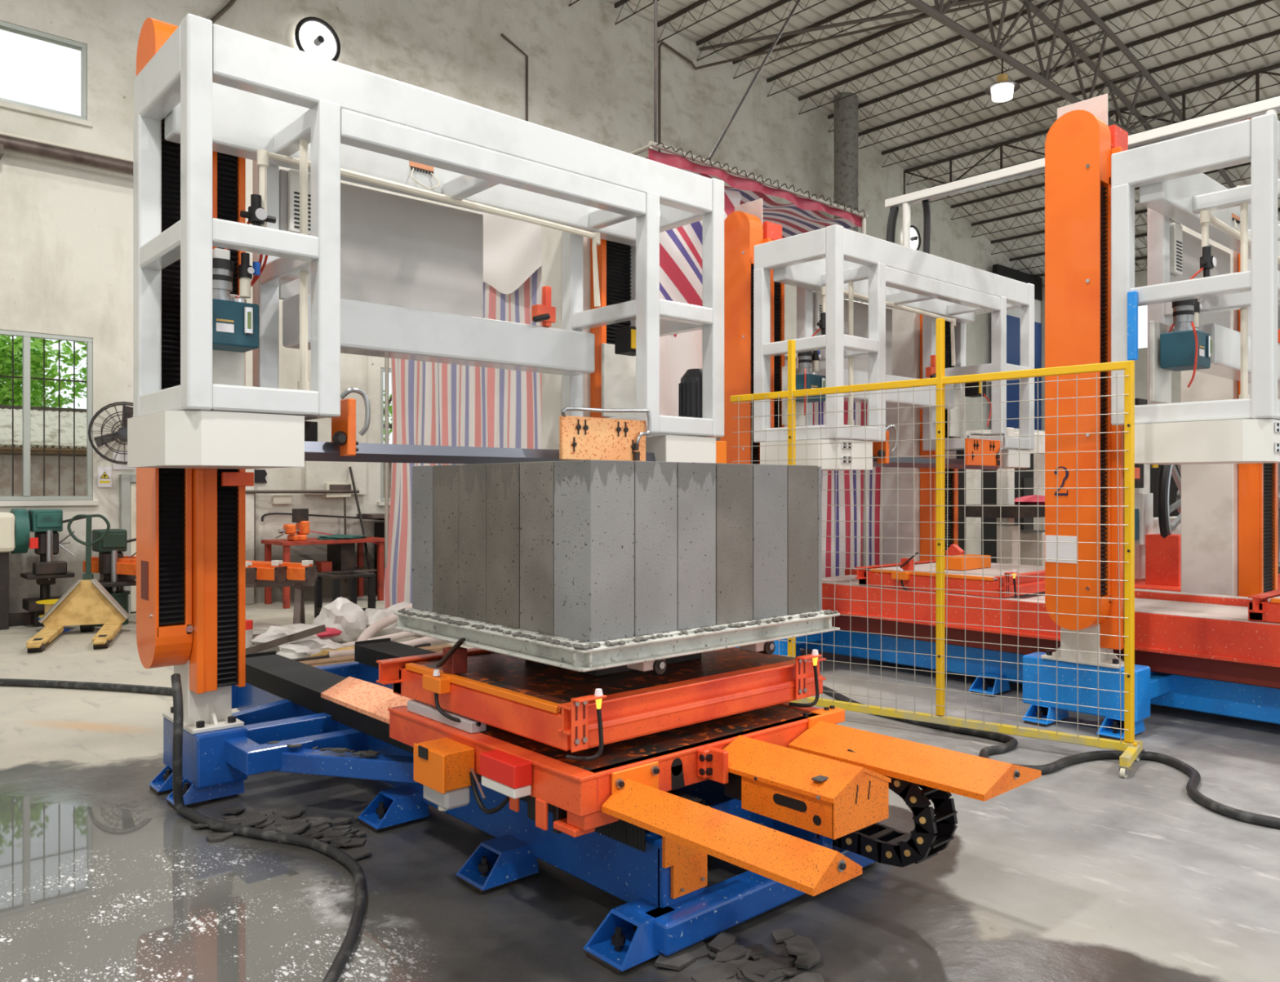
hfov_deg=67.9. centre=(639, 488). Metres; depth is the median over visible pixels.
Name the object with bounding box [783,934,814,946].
chip
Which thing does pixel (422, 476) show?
stone slab
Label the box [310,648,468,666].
plank
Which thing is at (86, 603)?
truck
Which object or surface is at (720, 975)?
chip
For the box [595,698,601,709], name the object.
light
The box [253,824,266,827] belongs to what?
chip
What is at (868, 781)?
vent
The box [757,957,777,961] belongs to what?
chip
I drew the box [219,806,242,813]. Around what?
chip
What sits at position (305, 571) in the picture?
rail
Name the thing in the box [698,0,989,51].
trim
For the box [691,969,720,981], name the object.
chip
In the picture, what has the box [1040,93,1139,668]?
column
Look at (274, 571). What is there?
rail
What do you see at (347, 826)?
chip
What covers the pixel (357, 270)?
frame
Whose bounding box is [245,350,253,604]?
trim
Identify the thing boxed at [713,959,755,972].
chip
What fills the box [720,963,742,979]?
chip
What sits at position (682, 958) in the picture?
chip
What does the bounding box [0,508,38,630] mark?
grinder
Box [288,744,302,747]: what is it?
chip
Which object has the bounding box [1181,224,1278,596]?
column
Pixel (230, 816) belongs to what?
chip
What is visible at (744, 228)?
column
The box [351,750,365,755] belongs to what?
chip
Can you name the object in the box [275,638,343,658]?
plastic bag
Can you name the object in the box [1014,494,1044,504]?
cloth
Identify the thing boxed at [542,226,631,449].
column
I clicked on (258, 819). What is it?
chip
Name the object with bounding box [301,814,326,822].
chip
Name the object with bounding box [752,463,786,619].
stone slab
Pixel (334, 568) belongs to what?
shelf
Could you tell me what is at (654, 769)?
bolt
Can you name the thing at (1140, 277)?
wall
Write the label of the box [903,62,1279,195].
roof truss
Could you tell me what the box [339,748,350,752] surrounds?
chip
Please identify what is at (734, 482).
stone slab
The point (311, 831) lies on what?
chip
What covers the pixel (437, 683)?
junction box
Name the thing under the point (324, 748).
chip
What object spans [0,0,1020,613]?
wall
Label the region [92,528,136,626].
press
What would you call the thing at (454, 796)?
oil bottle
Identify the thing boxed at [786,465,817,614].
stone slab
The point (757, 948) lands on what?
chip
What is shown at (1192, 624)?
carriage
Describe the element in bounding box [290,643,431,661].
plank
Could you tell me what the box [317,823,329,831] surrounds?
chip
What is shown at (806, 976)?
chip
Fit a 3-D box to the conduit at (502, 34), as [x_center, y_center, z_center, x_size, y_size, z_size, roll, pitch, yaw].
[-2.053,-5.908,15.570,0.524,2.916,0.040,0,0,-42]
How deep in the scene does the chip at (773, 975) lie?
2.98 m
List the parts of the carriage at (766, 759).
box lid, carriage frame, deck plate, motor, housing lid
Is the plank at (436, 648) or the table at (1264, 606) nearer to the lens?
the table at (1264, 606)
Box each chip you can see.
[191,818,222,827]
[205,832,233,841]
[209,819,243,828]
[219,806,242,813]
[219,831,234,836]
[221,817,247,822]
[223,815,237,819]
[239,809,259,817]
[240,813,266,826]
[241,813,255,817]
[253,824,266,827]
[256,817,275,827]
[262,818,293,831]
[266,740,279,743]
[266,814,283,819]
[266,817,285,826]
[272,803,306,814]
[274,818,303,826]
[275,823,295,831]
[280,809,301,818]
[280,822,311,834]
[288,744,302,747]
[297,826,322,836]
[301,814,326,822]
[306,816,319,822]
[308,817,331,825]
[308,819,327,827]
[309,831,323,838]
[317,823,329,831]
[318,837,342,841]
[319,747,333,750]
[323,830,338,838]
[324,829,359,836]
[329,747,342,751]
[329,817,348,825]
[329,827,351,838]
[330,824,351,830]
[330,836,350,847]
[330,837,366,846]
[335,848,370,860]
[337,833,353,838]
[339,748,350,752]
[344,817,352,823]
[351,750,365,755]
[354,809,363,819]
[355,831,365,837]
[367,751,378,755]
[654,948,695,970]
[683,973,696,981]
[684,941,708,959]
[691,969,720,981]
[695,960,724,969]
[706,978,737,981]
[707,932,736,951]
[708,942,738,958]
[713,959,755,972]
[713,974,730,979]
[714,944,751,960]
[715,945,746,962]
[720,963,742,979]
[736,961,762,981]
[737,960,774,977]
[740,964,787,981]
[745,943,765,958]
[751,952,764,960]
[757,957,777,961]
[758,955,789,969]
[772,928,795,942]
[773,977,783,981]
[781,967,796,976]
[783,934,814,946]
[783,955,795,961]
[785,942,819,955]
[788,972,824,981]
[795,950,821,968]
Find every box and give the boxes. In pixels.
[271,495,291,504]
[323,483,351,497]
[422,673,450,694]
[944,554,991,570]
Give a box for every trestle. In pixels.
[99,573,136,590]
[245,579,315,623]
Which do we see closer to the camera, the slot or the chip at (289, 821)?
the slot
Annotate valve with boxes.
[238,252,260,298]
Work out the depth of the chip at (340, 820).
4.35 m
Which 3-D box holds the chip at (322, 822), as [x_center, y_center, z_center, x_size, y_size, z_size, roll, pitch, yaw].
[-1.472,1.526,4.312,0.103,0.027,0.066,0,0,-42]
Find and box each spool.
[35,599,58,617]
[37,617,70,631]
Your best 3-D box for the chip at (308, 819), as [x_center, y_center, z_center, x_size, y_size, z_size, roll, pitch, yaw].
[-1.492,1.526,4.377,0.089,0.022,0.066,0,0,-42]
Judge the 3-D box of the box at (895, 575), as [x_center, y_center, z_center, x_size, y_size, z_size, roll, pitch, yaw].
[2.082,0.700,7.595,0.050,0.060,0.140,0,0,-42]
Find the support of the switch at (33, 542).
attached to the grinder
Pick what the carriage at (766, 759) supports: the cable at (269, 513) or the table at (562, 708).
the table at (562, 708)
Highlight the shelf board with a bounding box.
[356,513,389,518]
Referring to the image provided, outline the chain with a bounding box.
[816,748,957,866]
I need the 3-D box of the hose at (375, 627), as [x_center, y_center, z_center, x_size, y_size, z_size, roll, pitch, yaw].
[-2.502,1.354,9.560,0.252,0.366,1.458,0,0,16]
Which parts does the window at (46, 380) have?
pane, sill, pane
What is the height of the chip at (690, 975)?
0.022 m
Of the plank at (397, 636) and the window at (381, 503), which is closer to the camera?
the plank at (397, 636)
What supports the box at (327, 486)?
attached to the wall at (66, 228)
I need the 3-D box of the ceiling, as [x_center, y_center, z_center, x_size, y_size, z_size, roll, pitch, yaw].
[6.823,-6.904,8.121,33.800,3.741,23.400,0,0,-42]
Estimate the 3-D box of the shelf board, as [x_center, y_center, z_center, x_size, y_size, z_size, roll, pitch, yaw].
[-3.702,0.400,13.731,0.600,0.060,0.500,0,0,-42]
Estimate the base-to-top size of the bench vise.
0.420 m
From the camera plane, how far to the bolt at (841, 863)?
2.57 m
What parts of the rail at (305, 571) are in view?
plate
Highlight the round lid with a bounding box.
[253,622,280,634]
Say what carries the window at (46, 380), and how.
in the wall at (66, 228)
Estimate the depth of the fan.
11.26 m
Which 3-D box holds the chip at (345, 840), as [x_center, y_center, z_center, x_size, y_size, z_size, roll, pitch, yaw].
[-1.294,1.533,4.110,0.096,0.022,0.055,0,0,-42]
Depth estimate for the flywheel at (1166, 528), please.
9.08 m
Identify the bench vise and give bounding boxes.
[275,508,309,541]
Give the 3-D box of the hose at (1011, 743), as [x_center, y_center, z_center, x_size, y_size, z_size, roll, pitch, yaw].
[2.173,1.525,5.644,0.906,0.046,3.746,0,0,-39]
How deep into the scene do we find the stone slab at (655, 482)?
3.50 m
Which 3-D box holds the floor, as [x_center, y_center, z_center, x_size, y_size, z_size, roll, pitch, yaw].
[7.535,1.700,8.825,35.000,0.300,23.100,0,0,-42]
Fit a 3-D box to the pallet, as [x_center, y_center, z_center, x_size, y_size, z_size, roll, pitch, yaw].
[-0.109,0.616,4.177,1.450,0.168,1.351,0,0,-42]
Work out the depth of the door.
11.70 m
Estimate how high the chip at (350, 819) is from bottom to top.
0.011 m
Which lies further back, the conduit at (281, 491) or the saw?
the conduit at (281, 491)
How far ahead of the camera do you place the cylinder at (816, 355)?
7.85 m
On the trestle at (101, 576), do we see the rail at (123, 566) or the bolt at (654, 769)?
the rail at (123, 566)
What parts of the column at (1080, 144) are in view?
chain, plate, plate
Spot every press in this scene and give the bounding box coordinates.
[20,509,86,626]
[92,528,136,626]
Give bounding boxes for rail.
[83,556,257,583]
[123,555,287,582]
[245,560,317,582]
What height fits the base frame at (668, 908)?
0.450 m
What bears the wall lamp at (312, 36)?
attached to the wall at (66, 228)
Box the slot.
[773,793,821,825]
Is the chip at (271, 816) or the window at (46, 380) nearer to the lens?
the chip at (271, 816)
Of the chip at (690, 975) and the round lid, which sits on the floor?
the round lid
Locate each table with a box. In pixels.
[376,637,826,760]
[854,551,1044,598]
[1248,589,1279,623]
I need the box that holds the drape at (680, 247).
[659,189,742,337]
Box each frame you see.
[127,13,726,469]
[148,637,875,974]
[753,224,1034,471]
[1111,112,1279,464]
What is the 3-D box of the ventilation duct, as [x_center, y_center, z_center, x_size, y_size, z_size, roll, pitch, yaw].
[4.256,-5.140,20.584,0.530,6.580,1.025,0,0,-42]
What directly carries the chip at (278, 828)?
on the floor
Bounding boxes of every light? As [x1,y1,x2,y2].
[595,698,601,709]
[812,657,817,665]
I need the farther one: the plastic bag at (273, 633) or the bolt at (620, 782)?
the plastic bag at (273, 633)
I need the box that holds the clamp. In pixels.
[945,543,964,555]
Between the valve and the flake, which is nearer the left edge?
the valve
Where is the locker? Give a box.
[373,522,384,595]
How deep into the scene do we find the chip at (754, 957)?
3.12 m
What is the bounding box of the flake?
[811,775,828,782]
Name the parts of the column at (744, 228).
chain, plate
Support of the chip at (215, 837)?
on the floor
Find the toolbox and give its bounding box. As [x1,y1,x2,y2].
[315,560,332,572]
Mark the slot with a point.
(795, 808)
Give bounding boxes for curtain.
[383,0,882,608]
[383,265,542,608]
[784,359,882,577]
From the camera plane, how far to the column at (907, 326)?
9.73 m
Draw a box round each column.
[136,17,253,734]
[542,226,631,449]
[720,198,784,464]
[882,306,958,564]
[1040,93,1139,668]
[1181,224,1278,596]
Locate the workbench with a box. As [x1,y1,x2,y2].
[261,536,384,608]
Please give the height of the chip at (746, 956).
0.025 m
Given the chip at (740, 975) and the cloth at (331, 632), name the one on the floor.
the chip at (740, 975)
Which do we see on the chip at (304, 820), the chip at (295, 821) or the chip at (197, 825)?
the chip at (295, 821)
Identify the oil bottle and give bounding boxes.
[423,785,470,809]
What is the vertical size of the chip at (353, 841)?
0.027 m
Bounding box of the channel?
[245,624,326,653]
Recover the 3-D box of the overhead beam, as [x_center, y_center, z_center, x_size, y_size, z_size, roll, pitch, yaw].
[3.423,-2.290,7.413,0.229,0.690,3.480,0,0,-42]
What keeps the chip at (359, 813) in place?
on the floor
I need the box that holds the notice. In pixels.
[113,451,136,469]
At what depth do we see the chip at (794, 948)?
3.14 m
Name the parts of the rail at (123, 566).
rail, plate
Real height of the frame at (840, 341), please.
1.860 m
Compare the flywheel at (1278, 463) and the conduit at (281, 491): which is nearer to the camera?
the flywheel at (1278, 463)
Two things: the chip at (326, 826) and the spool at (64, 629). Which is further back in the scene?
the spool at (64, 629)
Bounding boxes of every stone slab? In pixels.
[412,465,433,612]
[433,464,458,617]
[458,463,486,622]
[486,462,519,628]
[520,461,554,635]
[554,459,634,642]
[634,461,676,635]
[676,462,715,630]
[715,462,752,625]
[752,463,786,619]
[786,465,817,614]
[817,466,822,610]
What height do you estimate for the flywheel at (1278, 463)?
1.570 m
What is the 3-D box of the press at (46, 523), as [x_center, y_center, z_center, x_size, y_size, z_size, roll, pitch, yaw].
[-6.602,0.895,10.766,0.663,1.310,0.550,0,0,-42]
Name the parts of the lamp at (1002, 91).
rod, lamp shade, lamp glass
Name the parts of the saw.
oil tank, motor, post, saw arm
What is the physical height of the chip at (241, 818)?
0.020 m
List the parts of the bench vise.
steel plate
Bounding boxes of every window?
[0,20,93,128]
[0,329,98,506]
[377,367,391,506]
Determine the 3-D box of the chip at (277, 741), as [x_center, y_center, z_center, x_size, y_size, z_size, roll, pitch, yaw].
[-1.784,1.243,4.627,0.058,0.016,0.038,0,0,-42]
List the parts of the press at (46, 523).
feed handle, feed handle, belt lever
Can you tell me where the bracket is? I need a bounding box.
[253,469,266,483]
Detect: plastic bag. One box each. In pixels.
[251,623,329,653]
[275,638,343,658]
[312,596,368,643]
[364,601,411,638]
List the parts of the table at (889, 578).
clamp post, clamp lever, table frame, table plate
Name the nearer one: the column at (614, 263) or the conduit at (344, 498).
the column at (614, 263)
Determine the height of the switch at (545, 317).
0.064 m
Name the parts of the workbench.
leg, leg, leg, leg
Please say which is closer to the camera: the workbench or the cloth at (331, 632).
the cloth at (331, 632)
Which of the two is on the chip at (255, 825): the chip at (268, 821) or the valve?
the chip at (268, 821)
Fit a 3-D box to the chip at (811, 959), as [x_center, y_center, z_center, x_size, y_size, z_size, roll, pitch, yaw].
[0.542,1.530,3.087,0.097,0.026,0.077,0,0,-42]
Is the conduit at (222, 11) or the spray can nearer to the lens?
the spray can
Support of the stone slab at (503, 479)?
on the pallet
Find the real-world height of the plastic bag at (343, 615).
0.471 m
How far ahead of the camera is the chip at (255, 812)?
4.49 m
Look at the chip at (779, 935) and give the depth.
3.26 m
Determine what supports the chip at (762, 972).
on the floor
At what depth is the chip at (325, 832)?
4.21 m
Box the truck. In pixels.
[26,514,130,653]
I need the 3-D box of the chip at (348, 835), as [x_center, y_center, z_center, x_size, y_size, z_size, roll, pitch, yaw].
[-1.296,1.531,4.166,0.074,0.016,0.042,0,0,-42]
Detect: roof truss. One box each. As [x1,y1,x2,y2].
[903,0,1235,188]
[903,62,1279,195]
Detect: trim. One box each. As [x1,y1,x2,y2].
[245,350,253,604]
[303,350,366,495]
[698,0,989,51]
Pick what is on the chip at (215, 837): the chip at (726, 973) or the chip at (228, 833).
the chip at (228, 833)
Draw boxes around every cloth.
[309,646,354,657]
[316,533,368,539]
[316,626,342,637]
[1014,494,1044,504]
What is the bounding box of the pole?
[348,466,376,601]
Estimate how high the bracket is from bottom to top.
0.180 m
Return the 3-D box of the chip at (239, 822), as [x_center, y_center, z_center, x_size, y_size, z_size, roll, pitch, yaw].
[-1.874,1.526,4.313,0.146,0.024,0.095,0,0,-33]
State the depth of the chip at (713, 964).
3.06 m
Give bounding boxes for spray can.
[245,619,253,648]
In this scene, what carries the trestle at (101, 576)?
on the floor
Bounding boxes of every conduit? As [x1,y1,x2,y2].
[210,0,236,23]
[245,489,359,493]
[253,493,347,596]
[501,33,528,121]
[657,0,1004,151]
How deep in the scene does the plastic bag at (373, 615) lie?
9.82 m
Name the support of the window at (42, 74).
in the wall at (66, 228)
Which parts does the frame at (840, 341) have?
post, slide plate, cross rail, rail, post, pump motor, oil tank, vent panel, post, cross rail, panel, rail, cross rail, post, guide plate, post, slide plate, post, rail, cross rail, clamp plate, post, rail, cross rail, post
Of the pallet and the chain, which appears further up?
the pallet
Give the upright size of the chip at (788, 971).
0.012 m
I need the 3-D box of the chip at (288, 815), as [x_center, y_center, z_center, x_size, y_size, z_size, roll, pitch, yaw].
[-1.646,1.540,4.492,0.086,0.019,0.117,0,0,38]
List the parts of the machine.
post, post, post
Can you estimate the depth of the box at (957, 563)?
7.77 m
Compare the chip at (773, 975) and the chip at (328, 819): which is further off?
the chip at (328, 819)
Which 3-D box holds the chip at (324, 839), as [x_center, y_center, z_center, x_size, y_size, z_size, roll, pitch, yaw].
[-1.347,1.531,4.147,0.145,0.026,0.082,0,0,-42]
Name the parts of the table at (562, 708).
clamp lever, clamp post, table plate, table frame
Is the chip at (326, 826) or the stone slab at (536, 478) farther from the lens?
the chip at (326, 826)
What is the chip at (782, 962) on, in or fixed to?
on the floor
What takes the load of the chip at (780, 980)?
on the floor
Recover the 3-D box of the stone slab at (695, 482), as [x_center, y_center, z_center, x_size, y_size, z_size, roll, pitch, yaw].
[0.149,0.219,3.733,0.207,0.634,0.215,0,0,-42]
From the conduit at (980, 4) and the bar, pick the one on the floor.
the bar
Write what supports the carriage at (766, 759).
on the base frame at (668, 908)
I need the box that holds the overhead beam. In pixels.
[884,96,1279,253]
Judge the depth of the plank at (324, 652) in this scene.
8.57 m
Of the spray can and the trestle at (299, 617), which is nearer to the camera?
the spray can
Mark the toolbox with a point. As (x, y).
(322, 566)
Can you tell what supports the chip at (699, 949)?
on the floor
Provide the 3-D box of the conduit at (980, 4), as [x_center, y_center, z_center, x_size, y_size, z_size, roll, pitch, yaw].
[3.456,-5.586,17.044,6.285,5.472,1.007,0,0,20]
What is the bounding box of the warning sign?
[97,466,111,487]
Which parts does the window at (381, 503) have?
sill, pane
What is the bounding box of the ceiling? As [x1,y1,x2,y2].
[568,0,1279,287]
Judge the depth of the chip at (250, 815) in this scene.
4.44 m
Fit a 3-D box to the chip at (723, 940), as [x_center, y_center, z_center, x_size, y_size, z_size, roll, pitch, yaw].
[0.280,1.526,3.192,0.070,0.024,0.112,0,0,36]
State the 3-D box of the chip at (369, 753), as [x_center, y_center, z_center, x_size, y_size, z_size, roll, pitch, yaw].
[-1.241,1.236,4.427,0.057,0.021,0.036,0,0,-42]
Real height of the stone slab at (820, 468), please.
0.632 m
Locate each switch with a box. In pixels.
[29,537,38,548]
[533,313,550,322]
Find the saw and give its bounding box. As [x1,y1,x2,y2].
[1134,398,1279,591]
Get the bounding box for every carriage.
[320,676,1041,896]
[822,567,1279,667]
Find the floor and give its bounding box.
[0,594,1279,981]
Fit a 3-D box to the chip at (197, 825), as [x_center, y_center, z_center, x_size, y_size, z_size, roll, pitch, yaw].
[-1.973,1.533,4.348,0.093,0.022,0.115,0,0,22]
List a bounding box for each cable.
[261,512,389,521]
[309,530,377,544]
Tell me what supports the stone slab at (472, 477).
on the pallet
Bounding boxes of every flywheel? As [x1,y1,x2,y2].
[1157,464,1181,537]
[1278,462,1279,573]
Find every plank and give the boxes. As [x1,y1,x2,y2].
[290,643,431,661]
[297,644,453,665]
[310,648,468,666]
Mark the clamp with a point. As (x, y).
(953, 549)
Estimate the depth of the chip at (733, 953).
3.11 m
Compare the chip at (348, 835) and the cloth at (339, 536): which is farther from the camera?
the cloth at (339, 536)
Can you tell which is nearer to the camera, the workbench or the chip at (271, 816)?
the chip at (271, 816)
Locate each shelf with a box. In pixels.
[317,566,377,573]
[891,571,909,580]
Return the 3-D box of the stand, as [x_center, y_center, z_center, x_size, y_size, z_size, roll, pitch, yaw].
[-3.516,1.282,11.327,0.510,0.535,0.570,0,0,-42]
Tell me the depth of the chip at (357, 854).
3.98 m
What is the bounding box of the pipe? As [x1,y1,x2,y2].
[0,131,133,174]
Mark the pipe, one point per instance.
(8, 141)
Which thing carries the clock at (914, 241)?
attached to the wall at (66, 228)
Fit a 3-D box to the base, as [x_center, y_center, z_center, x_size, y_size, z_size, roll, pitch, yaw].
[3.676,1.306,7.157,2.895,0.487,7.020,0,0,-42]
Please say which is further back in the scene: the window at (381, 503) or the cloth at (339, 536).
the window at (381, 503)
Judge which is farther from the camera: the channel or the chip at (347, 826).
the channel
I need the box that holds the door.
[119,474,136,613]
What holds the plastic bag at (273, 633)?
on the floor
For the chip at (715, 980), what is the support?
on the chip
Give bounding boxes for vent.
[855,784,857,804]
[867,780,870,799]
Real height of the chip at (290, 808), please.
0.025 m
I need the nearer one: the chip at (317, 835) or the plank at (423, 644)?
the chip at (317, 835)
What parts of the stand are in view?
leg, leg, rail, frame, leg, leg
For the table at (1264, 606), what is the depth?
5.74 m
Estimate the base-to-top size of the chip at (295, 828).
0.027 m
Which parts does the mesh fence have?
post, rail, post, rail, castor plate, post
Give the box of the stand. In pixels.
[314,570,375,617]
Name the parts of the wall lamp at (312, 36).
bulb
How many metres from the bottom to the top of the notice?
0.220 m
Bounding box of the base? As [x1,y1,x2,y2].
[736,615,1279,740]
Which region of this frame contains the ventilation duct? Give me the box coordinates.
[833,91,858,302]
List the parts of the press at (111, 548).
belt lever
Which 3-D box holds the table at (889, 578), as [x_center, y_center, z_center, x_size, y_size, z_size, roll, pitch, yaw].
[2.749,0.683,7.865,1.483,0.351,1.327,0,0,-42]
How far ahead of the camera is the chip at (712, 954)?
3.15 m
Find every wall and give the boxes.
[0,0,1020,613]
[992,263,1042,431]
[1040,263,1181,431]
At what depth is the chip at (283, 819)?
4.41 m
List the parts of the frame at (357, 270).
post, cross rail, rail, post, pump motor, name plate, name plate, slide plate, oil tank, sight glass, rail, post, cross rail, cross rail, vent panel, rail, post, guide plate, panel, post, clamp plate, cross rail, slide plate, rail, post, post, rail, cross rail, rail, cross rail, drive motor, post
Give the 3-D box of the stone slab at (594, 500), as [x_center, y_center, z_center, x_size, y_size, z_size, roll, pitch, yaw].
[-0.167,0.219,3.450,0.203,0.634,0.216,0,0,-42]
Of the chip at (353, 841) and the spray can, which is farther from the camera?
the spray can
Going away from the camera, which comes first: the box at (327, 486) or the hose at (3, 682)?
the hose at (3, 682)
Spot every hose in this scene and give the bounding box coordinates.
[0,678,172,695]
[170,673,366,981]
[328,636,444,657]
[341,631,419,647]
[353,603,412,646]
[822,685,1279,829]
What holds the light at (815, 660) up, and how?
on the table at (562, 708)
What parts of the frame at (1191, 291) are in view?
post, post, slide plate, vent panel, pump motor, oil tank, cross rail, rail, panel, name plate, sight glass, cross rail, post, post, rail, slide plate, post, cross rail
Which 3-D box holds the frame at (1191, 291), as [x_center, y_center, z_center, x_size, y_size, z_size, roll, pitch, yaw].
[4.356,-1.075,6.474,3.453,1.860,0.883,0,0,-42]
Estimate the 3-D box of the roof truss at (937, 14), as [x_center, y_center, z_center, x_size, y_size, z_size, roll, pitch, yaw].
[3.020,-6.605,12.367,32.633,3.448,0.740,0,0,-42]
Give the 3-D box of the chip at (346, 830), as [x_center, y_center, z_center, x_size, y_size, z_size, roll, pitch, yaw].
[-1.326,1.530,4.197,0.089,0.024,0.093,0,0,-8]
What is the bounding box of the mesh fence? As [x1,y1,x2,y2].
[730,318,1145,777]
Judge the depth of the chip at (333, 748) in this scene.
4.49 m
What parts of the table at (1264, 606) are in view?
table frame, table plate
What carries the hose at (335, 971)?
on the floor
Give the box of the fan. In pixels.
[88,401,133,464]
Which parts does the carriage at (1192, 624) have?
deck plate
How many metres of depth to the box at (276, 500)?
12.98 m
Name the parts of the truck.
plate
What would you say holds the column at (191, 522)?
on the base frame at (668, 908)
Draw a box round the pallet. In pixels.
[393,608,839,674]
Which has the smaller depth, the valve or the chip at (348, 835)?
the chip at (348, 835)
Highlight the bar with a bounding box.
[8,612,31,626]
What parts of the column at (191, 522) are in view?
chain, plate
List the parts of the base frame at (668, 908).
corner post, rail, plate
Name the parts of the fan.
blade, motor, blade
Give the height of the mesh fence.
2.608 m
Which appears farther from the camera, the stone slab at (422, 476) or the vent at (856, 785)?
the stone slab at (422, 476)
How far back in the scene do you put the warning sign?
11.58 m
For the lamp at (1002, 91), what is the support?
hanging from the roof truss at (937, 14)
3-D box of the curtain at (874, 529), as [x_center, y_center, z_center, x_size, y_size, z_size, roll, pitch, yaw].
[1.784,0.155,9.327,2.200,2.750,0.048,0,0,-42]
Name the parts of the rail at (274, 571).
plate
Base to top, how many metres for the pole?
1.864 m
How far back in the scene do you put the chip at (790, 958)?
3.12 m
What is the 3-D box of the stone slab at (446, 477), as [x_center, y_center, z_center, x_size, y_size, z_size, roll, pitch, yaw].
[-0.750,0.219,4.100,0.204,0.634,0.209,0,0,-42]
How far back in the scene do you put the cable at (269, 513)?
13.32 m
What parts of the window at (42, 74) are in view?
sill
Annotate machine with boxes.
[958,427,1044,566]
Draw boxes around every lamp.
[294,17,340,61]
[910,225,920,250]
[984,58,1020,102]
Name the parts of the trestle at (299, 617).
leg, leg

